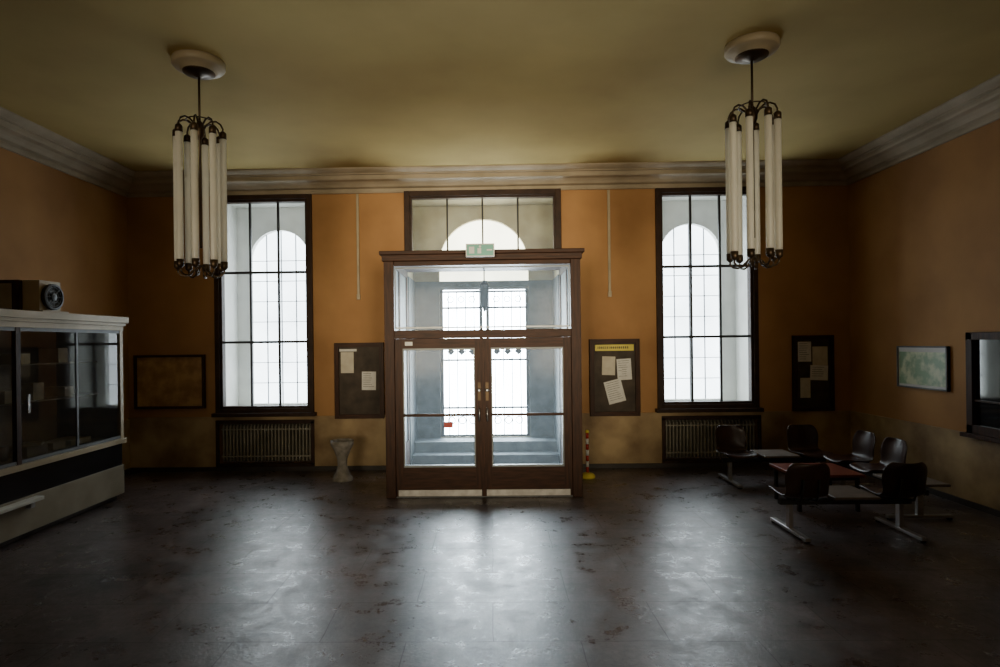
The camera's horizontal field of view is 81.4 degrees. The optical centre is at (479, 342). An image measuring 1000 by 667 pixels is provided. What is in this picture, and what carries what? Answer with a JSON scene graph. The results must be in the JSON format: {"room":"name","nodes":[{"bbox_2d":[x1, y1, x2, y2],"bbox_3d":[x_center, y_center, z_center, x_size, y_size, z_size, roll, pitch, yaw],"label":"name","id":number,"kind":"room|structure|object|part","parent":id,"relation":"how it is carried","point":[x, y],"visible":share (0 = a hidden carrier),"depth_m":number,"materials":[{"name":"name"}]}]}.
{"room":"station waiting hall","nodes":[
{"label":"station waiting hall","id":0,"kind":"room"},
{"bbox_2d":[0,147,128,419],"bbox_3d":[-5.987,-0.337,3.320,0.200,4.920,12.430,-1,0,1],"label":"wall","id":1,"kind":"structure","parent":0,"point":[65,229],"depth_m":8.17,"materials":[{"name":"paint"}]},
{"bbox_2d":[122,419,129,469],"bbox_3d":[-5.853,1.692,3.308,0.020,0.860,12.410,-1,0,1],"label":"trim","id":2,"kind":"structure","parent":1,"relation":"attached to","point":[125,446],"depth_m":9.43,"materials":[{"name":"brown wood"}]},
{"bbox_2d":[124,468,130,474],"bbox_3d":[-5.826,2.086,3.293,0.025,0.070,12.380,-1,0,1],"label":"baseboard","id":3,"kind":"structure","parent":1,"relation":"attached to","point":[128,470],"depth_m":9.40,"materials":[{"name":"brown wood"}]},
{"bbox_2d":[408,198,560,464],"bbox_3d":[0.072,-0.201,10.025,2.500,4.500,0.990,-1,0,1],"label":"wall","id":4,"kind":"structure","parent":0,"point":[535,214],"depth_m":10.38,"materials":[{"name":"paint"}]},
{"bbox_2d":[440,220,527,281],"bbox_3d":[0.064,-1.621,10.510,1.600,1.180,0.001,-1,0,1],"label":"pane","id":5,"kind":"object","parent":4,"relation":"attached to","point":[502,237],"visible":0.58,"depth_m":10.51,"materials":[{"name":"white glass"}]},
{"bbox_2d":[439,287,529,436],"bbox_3d":[0.087,0.329,10.475,1.600,2.720,0.070,-1,0,1],"label":"window","id":6,"kind":"structure","parent":4,"relation":"in","point":[507,306],"depth_m":10.50,"materials":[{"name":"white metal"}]},
{"bbox_2d":[127,186,850,463],"bbox_3d":[0.082,-0.411,9.580,12.120,4.920,0.300,-1,0,1],"label":"wall","id":7,"kind":"structure","parent":0,"point":[807,292],"depth_m":9.40,"materials":[{"name":"paint"}]},
{"bbox_2d":[133,354,205,408],"bbox_3d":[-5.068,0.642,9.486,1.160,0.880,0.065,-1,0,1],"label":"framed map","id":8,"kind":"object","parent":7,"relation":"attached to","point":[160,381],"visible":1,"depth_m":9.48,"materials":[{"name":"brown wood"}]},
{"bbox_2d":[211,194,316,416],"bbox_3d":[-3.528,-0.602,9.488,1.690,3.610,0.210,-1,0,1],"label":"frame","id":9,"kind":"object","parent":7,"relation":"attached to","point":[221,410],"visible":0.75,"depth_m":9.46,"materials":[{"name":"brown wood"}]},
{"bbox_2d":[222,202,305,405],"bbox_3d":[-3.527,-0.627,9.533,1.390,3.340,0.050,-1,0,1],"label":"bars","id":10,"kind":"object","parent":7,"relation":"attached to","point":[250,272],"visible":0.88,"depth_m":9.52,"materials":[{"name":"black metal"}]},
{"bbox_2d":[215,419,314,466],"bbox_3d":[-3.498,1.643,9.588,1.610,0.760,0.290,-1,0,1],"label":"radiator","id":11,"kind":"object","parent":7,"relation":"attached to","point":[243,440],"visible":1,"depth_m":9.52,"materials":[{"name":"black metal"}]},
{"bbox_2d":[225,203,306,405],"bbox_3d":[-3.520,-0.627,9.963,1.510,3.500,0.740,-1,0,1],"label":"reveal","id":12,"kind":"object","parent":7,"relation":"attached to","point":[292,215],"visible":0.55,"depth_m":10.21,"materials":[{"name":"paint"}]},
{"bbox_2d":[252,231,306,402],"bbox_3d":[-3.511,-0.452,10.303,1.040,3.050,0.020,-1,0,1],"label":"grid","id":13,"kind":"object","parent":12,"relation":"attached to","point":[295,260],"visible":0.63,"depth_m":10.29,"materials":[{"name":"grey metal"}]},
{"bbox_2d":[253,231,306,402],"bbox_3d":[-3.511,-0.452,10.323,1.040,3.050,0.001,-1,0,1],"label":"pane","id":14,"kind":"object","parent":12,"relation":"attached to","point":[288,239],"visible":0.67,"depth_m":10.32,"materials":[{"name":"white glass"}]},
{"bbox_2d":[356,194,360,299],"bbox_3d":[-1.985,-1.556,9.441,0.056,1.720,0.041,-1,0,1],"label":"cable conduit","id":15,"kind":"object","parent":7,"relation":"attached to","point":[357,195],"visible":1,"depth_m":9.43,"materials":[{"name":"beige plastic"}]},
{"bbox_2d":[334,342,384,418],"bbox_3d":[-1.958,0.619,9.431,0.800,1.230,0.065,-1,0,1],"label":"notice board","id":16,"kind":"object","parent":7,"relation":"attached to","point":[358,367],"visible":1,"depth_m":9.43,"materials":[{"name":"black wood"}]},
{"bbox_2d":[446,198,518,249],"bbox_3d":[0.043,-1.861,9.470,1.178,1.020,0.040,-1,0,1],"label":"bars","id":17,"kind":"object","parent":7,"relation":"attached to","point":[481,198],"visible":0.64,"depth_m":9.45,"materials":[{"name":"black metal"}]},
{"bbox_2d":[404,188,561,250],"bbox_3d":[0.042,-1.861,9.455,2.540,1.220,0.150,-1,0,1],"label":"frame","id":18,"kind":"object","parent":7,"relation":"attached to","point":[555,193],"visible":0.58,"depth_m":9.39,"materials":[{"name":"brown wood"}]},
{"bbox_2d":[131,462,835,471],"bbox_3d":[0.109,2.014,9.398,11.680,0.070,0.025,-1,0,1],"label":"baseboard","id":19,"kind":"structure","parent":7,"relation":"attached to","point":[763,464],"depth_m":9.42,"materials":[{"name":"brown wood"}]},
{"bbox_2d":[128,410,850,467],"bbox_3d":[0.104,1.606,9.415,11.720,0.885,0.030,-1,0,1],"label":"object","id":20,"kind":"structure","parent":7,"relation":"attached to","point":[156,441],"depth_m":9.44,"materials":[{"name":"brown wood"}]},
{"bbox_2d":[0,74,999,197],"bbox_3d":[-0.056,-2.610,3.216,11.720,0.321,12.430,-1,0,1],"label":"trim","id":21,"kind":"structure","parent":7,"relation":"attached to","point":[977,107],"depth_m":9.12,"materials":[{"name":"paint"}]},
{"bbox_2d":[607,190,611,296],"bbox_3d":[2.084,-1.601,9.370,0.056,1.730,0.041,-1,0,1],"label":"pipe","id":22,"kind":"object","parent":7,"relation":"attached to","point":[608,191],"visible":1,"depth_m":9.36,"materials":[{"name":"beige metal"}]},
{"bbox_2d":[589,339,640,415],"bbox_3d":[2.171,0.564,9.359,0.800,1.240,0.065,-1,0,1],"label":"notice board","id":23,"kind":"object","parent":7,"relation":"attached to","point":[614,364],"visible":1,"depth_m":9.36,"materials":[{"name":"black wood"}]},
{"bbox_2d":[662,196,748,400],"bbox_3d":[3.664,-0.715,9.837,1.520,3.500,0.740,-1,0,1],"label":"reveal","id":24,"kind":"object","parent":7,"relation":"attached to","point":[675,210],"visible":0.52,"depth_m":10.08,"materials":[{"name":"paint"}]},
{"bbox_2d":[663,225,719,398],"bbox_3d":[3.672,-0.540,10.197,1.040,3.050,0.001,-1,0,1],"label":"pane","id":25,"kind":"object","parent":24,"relation":"attached to","point":[681,232],"visible":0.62,"depth_m":10.20,"materials":[{"name":"white glass"}]},
{"bbox_2d":[663,225,719,398],"bbox_3d":[3.672,-0.540,10.177,1.040,3.050,0.020,-1,0,1],"label":"grid","id":26,"kind":"object","parent":24,"relation":"attached to","point":[703,254],"visible":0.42,"depth_m":10.17,"materials":[{"name":"grey metal"}]},
{"bbox_2d":[663,195,749,400],"bbox_3d":[3.656,-0.715,9.408,1.400,3.340,0.050,-1,0,1],"label":"bars","id":27,"kind":"object","parent":7,"relation":"attached to","point":[690,266],"visible":0.96,"depth_m":9.39,"materials":[{"name":"black metal"}]},
{"bbox_2d":[655,187,763,412],"bbox_3d":[3.656,-0.690,9.363,1.700,3.610,0.210,-1,0,1],"label":"frame","id":28,"kind":"object","parent":7,"relation":"attached to","point":[753,404],"visible":0.77,"depth_m":9.33,"materials":[{"name":"brown wood"}]},
{"bbox_2d":[662,415,761,462],"bbox_3d":[3.725,1.555,9.462,1.580,0.760,0.290,-1,0,1],"label":"radiator","id":29,"kind":"object","parent":7,"relation":"attached to","point":[682,436],"visible":0.81,"depth_m":9.39,"materials":[{"name":"black metal"}]},
{"bbox_2d":[792,335,834,410],"bbox_3d":[5.340,0.490,9.304,0.640,1.210,0.065,-1,0,1],"label":"notice board","id":30,"kind":"object","parent":7,"relation":"attached to","point":[813,371],"visible":1,"depth_m":9.30,"materials":[{"name":"grey fabric"}]},
{"bbox_2d":[0,467,999,666],"bbox_3d":[0.025,2.125,4.501,12.120,0.150,15.400,-1,0,1],"label":"floor","id":31,"kind":"structure","parent":0,"point":[649,567],"depth_m":5.02,"materials":[{"name":"concrete"}]},
{"bbox_2d":[0,309,128,547],"bbox_3d":[-5.274,0.889,5.778,1.010,2.450,4.270,-1,0,1],"label":"display cabinet","id":32,"kind":"object","parent":31,"relation":"on","point":[62,438],"visible":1,"depth_m":7.13,"materials":[{"name":"beige wood"}]},
{"bbox_3d":[-4.824,1.719,5.510,0.120,0.100,1.650,-1,0,1],"label":"rail","id":33,"kind":"part","parent":32,"relation":"part of","materials":[{"name":"white plastic"}]},
{"bbox_2d":[0,280,68,312],"bbox_3d":[-5.197,-0.517,6.642,0.690,0.360,0.420,-1,0,1],"label":"speaker","id":34,"kind":"object","parent":32,"relation":"on","point":[30,295],"visible":0.96,"depth_m":6.49,"materials":[{"name":"brown wood"}]},
{"bbox_3d":[-5.298,0.570,5.779,0.890,1.450,4.170,-1,0,1],"label":"case frame","id":35,"kind":"part","parent":32,"relation":"part of","materials":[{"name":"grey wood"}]},
{"bbox_2d":[330,438,353,481],"bbox_3d":[-2.076,1.776,8.758,0.350,0.600,0.350,-1,0,1],"label":"stand","id":36,"kind":"object","parent":31,"relation":"on","point":[342,447],"visible":1,"depth_m":8.67,"materials":[{"name":"stone"}]},
{"bbox_2d":[379,248,584,497],"bbox_3d":[0.053,0.414,8.491,2.700,3.270,1.760,-1,0,1],"label":"door frame","id":37,"kind":"structure","parent":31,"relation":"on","point":[397,264],"depth_m":7.69,"materials":[{"name":"brown wood"}]},
{"bbox_2d":[395,338,485,496],"bbox_3d":[-0.528,0.996,7.711,1.186,2.095,0.120,-1,0,1],"label":"door","id":38,"kind":"structure","parent":37,"relation":"attached to","point":[430,479],"depth_m":7.71,"materials":[{"name":"brown wood"}]},
{"bbox_2d":[466,243,493,257],"bbox_3d":[0.002,-1.195,7.561,0.370,0.170,0.139,-1,0,1],"label":"exit sign","id":39,"kind":"object","parent":37,"relation":"attached to","point":[479,249],"visible":1,"depth_m":7.50,"materials":[{"name":"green plastic"}]},
{"bbox_2d":[483,337,572,495],"bbox_3d":[0.631,0.982,7.690,1.166,2.095,0.120,-1,0,1],"label":"door","id":40,"kind":"structure","parent":37,"relation":"attached to","point":[547,479],"depth_m":7.69,"materials":[{"name":"brown wood"}]},
{"bbox_2d":[412,437,558,464],"bbox_3d":[0.098,1.874,10.010,2.440,0.350,0.720,-1,0,1],"label":"step","id":41,"kind":"structure","parent":31,"relation":"on","point":[509,450],"depth_m":9.93,"materials":[{"name":"stone"}]},
{"bbox_2d":[583,430,594,478],"bbox_3d":[1.613,1.670,8.723,0.230,0.720,0.230,-1,0,1],"label":"barrier post","id":42,"kind":"object","parent":31,"relation":"on","point":[586,475],"visible":0.91,"depth_m":8.70,"materials":[{"name":"red paint"}]},
{"bbox_2d":[715,424,833,488],"bbox_3d":[4.185,1.605,8.279,1.501,0.788,0.720,-1,0,1],"label":"bench","id":43,"kind":"object","parent":31,"relation":"on","point":[802,440],"visible":0.94,"depth_m":8.46,"materials":[{"name":"black metal"}]},
{"bbox_3d":[4.188,1.821,8.279,1.460,0.356,0.720,-1,0,1],"label":"beam frame","id":44,"kind":"part","parent":43,"relation":"part of","materials":[{"name":"black metal"}]},
{"bbox_2d":[769,463,864,511],"bbox_3d":[4.127,1.777,7.149,0.800,0.445,0.680,-1,0,1],"label":"coffee table","id":45,"kind":"object","parent":31,"relation":"on","point":[837,472],"visible":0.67,"depth_m":7.03,"materials":[{"name":"brown wood"}]},
{"bbox_2d":[768,462,927,543],"bbox_3d":[3.848,1.609,6.134,1.441,0.788,0.720,-1,0,1],"label":"bench","id":46,"kind":"object","parent":31,"relation":"on","point":[804,483],"visible":1,"depth_m":5.92,"materials":[{"name":"black metal"}]},
{"bbox_3d":[3.850,1.825,6.134,1.370,0.356,0.720,-1,0,1],"label":"beam frame","id":47,"kind":"part","parent":46,"relation":"part of","materials":[{"name":"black metal"}]},
{"bbox_2d":[823,430,953,519],"bbox_3d":[4.947,1.595,7.215,0.720,0.788,1.680,-1,0,1],"label":"bench","id":48,"kind":"object","parent":31,"relation":"on","point":[892,449],"visible":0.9,"depth_m":7.36,"materials":[{"name":"black metal"}]},
{"bbox_3d":[4.949,1.812,7.235,0.720,0.356,1.640,-1,0,1],"label":"beam frame","id":49,"kind":"part","parent":48,"relation":"part of","materials":[{"name":"black metal"}]},
{"bbox_2d":[0,0,999,170],"bbox_3d":[-0.058,-2.845,3.266,12.120,0.150,12.930,-1,0,1],"label":"ceiling","id":50,"kind":"structure","parent":0,"point":[305,83],"depth_m":6.00,"materials":[{"name":"beige paint"}]},
{"bbox_2d":[171,49,227,278],"bbox_3d":[-2.723,-1.685,5.648,0.480,2.104,0.480,-1,0,1],"label":"chandelier","id":51,"kind":"object","parent":50,"relation":"hanging from","point":[196,64],"visible":1,"depth_m":5.58,"materials":[{"name":"beige glass"}]},
{"bbox_2d":[724,31,782,269],"bbox_3d":[2.564,-1.750,5.456,0.480,2.104,0.480,-1,0,1],"label":"chandelier","id":52,"kind":"object","parent":50,"relation":"hanging from","point":[753,47],"visible":1,"depth_m":5.38,"materials":[{"name":"beige glass"}]},
{"bbox_2d":[848,119,999,431],"bbox_3d":[5.930,-0.482,3.112,0.200,4.920,12.430,-1,0,1],"label":"wall","id":53,"kind":"structure","parent":0,"point":[924,228],"depth_m":7.71,"materials":[{"name":"paint"}]},
{"bbox_2d":[896,346,950,391],"bbox_3d":[5.898,0.333,7.748,0.045,0.570,0.900,-1,0,1],"label":"map","id":54,"kind":"object","parent":53,"relation":"attached to","point":[920,367],"visible":1,"depth_m":7.69,"materials":[{"name":"green paper"}]},
{"bbox_2d":[850,411,999,510],"bbox_3d":[5.839,1.536,3.104,0.030,0.885,12.410,-1,0,1],"label":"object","id":55,"kind":"structure","parent":53,"relation":"attached to","point":[971,466],"depth_m":7.32,"materials":[{"name":"brown paint"}]},
{"bbox_2d":[926,487,999,516],"bbox_3d":[5.827,1.944,3.089,0.025,0.070,12.380,-1,0,1],"label":"baseboard","id":56,"kind":"structure","parent":53,"relation":"attached to","point":[941,494],"depth_m":7.05,"materials":[{"name":"brown wood"}]},
{"bbox_2d":[960,332,999,443],"bbox_3d":[5.833,0.504,6.039,0.120,1.250,1.960,-1,0,1],"label":"frame","id":57,"kind":"object","parent":53,"relation":"attached to","point":[974,431],"visible":1,"depth_m":6.89,"materials":[{"name":"brown wood"}]},
{"bbox_2d":[976,340,999,428],"bbox_3d":[5.878,0.473,6.038,0.010,1.010,1.700,-1,0,1],"label":"glass","id":58,"kind":"object","parent":53,"relation":"attached to","point":[987,351],"visible":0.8,"depth_m":6.72,"materials":[{"name":"glass"}]}
]}

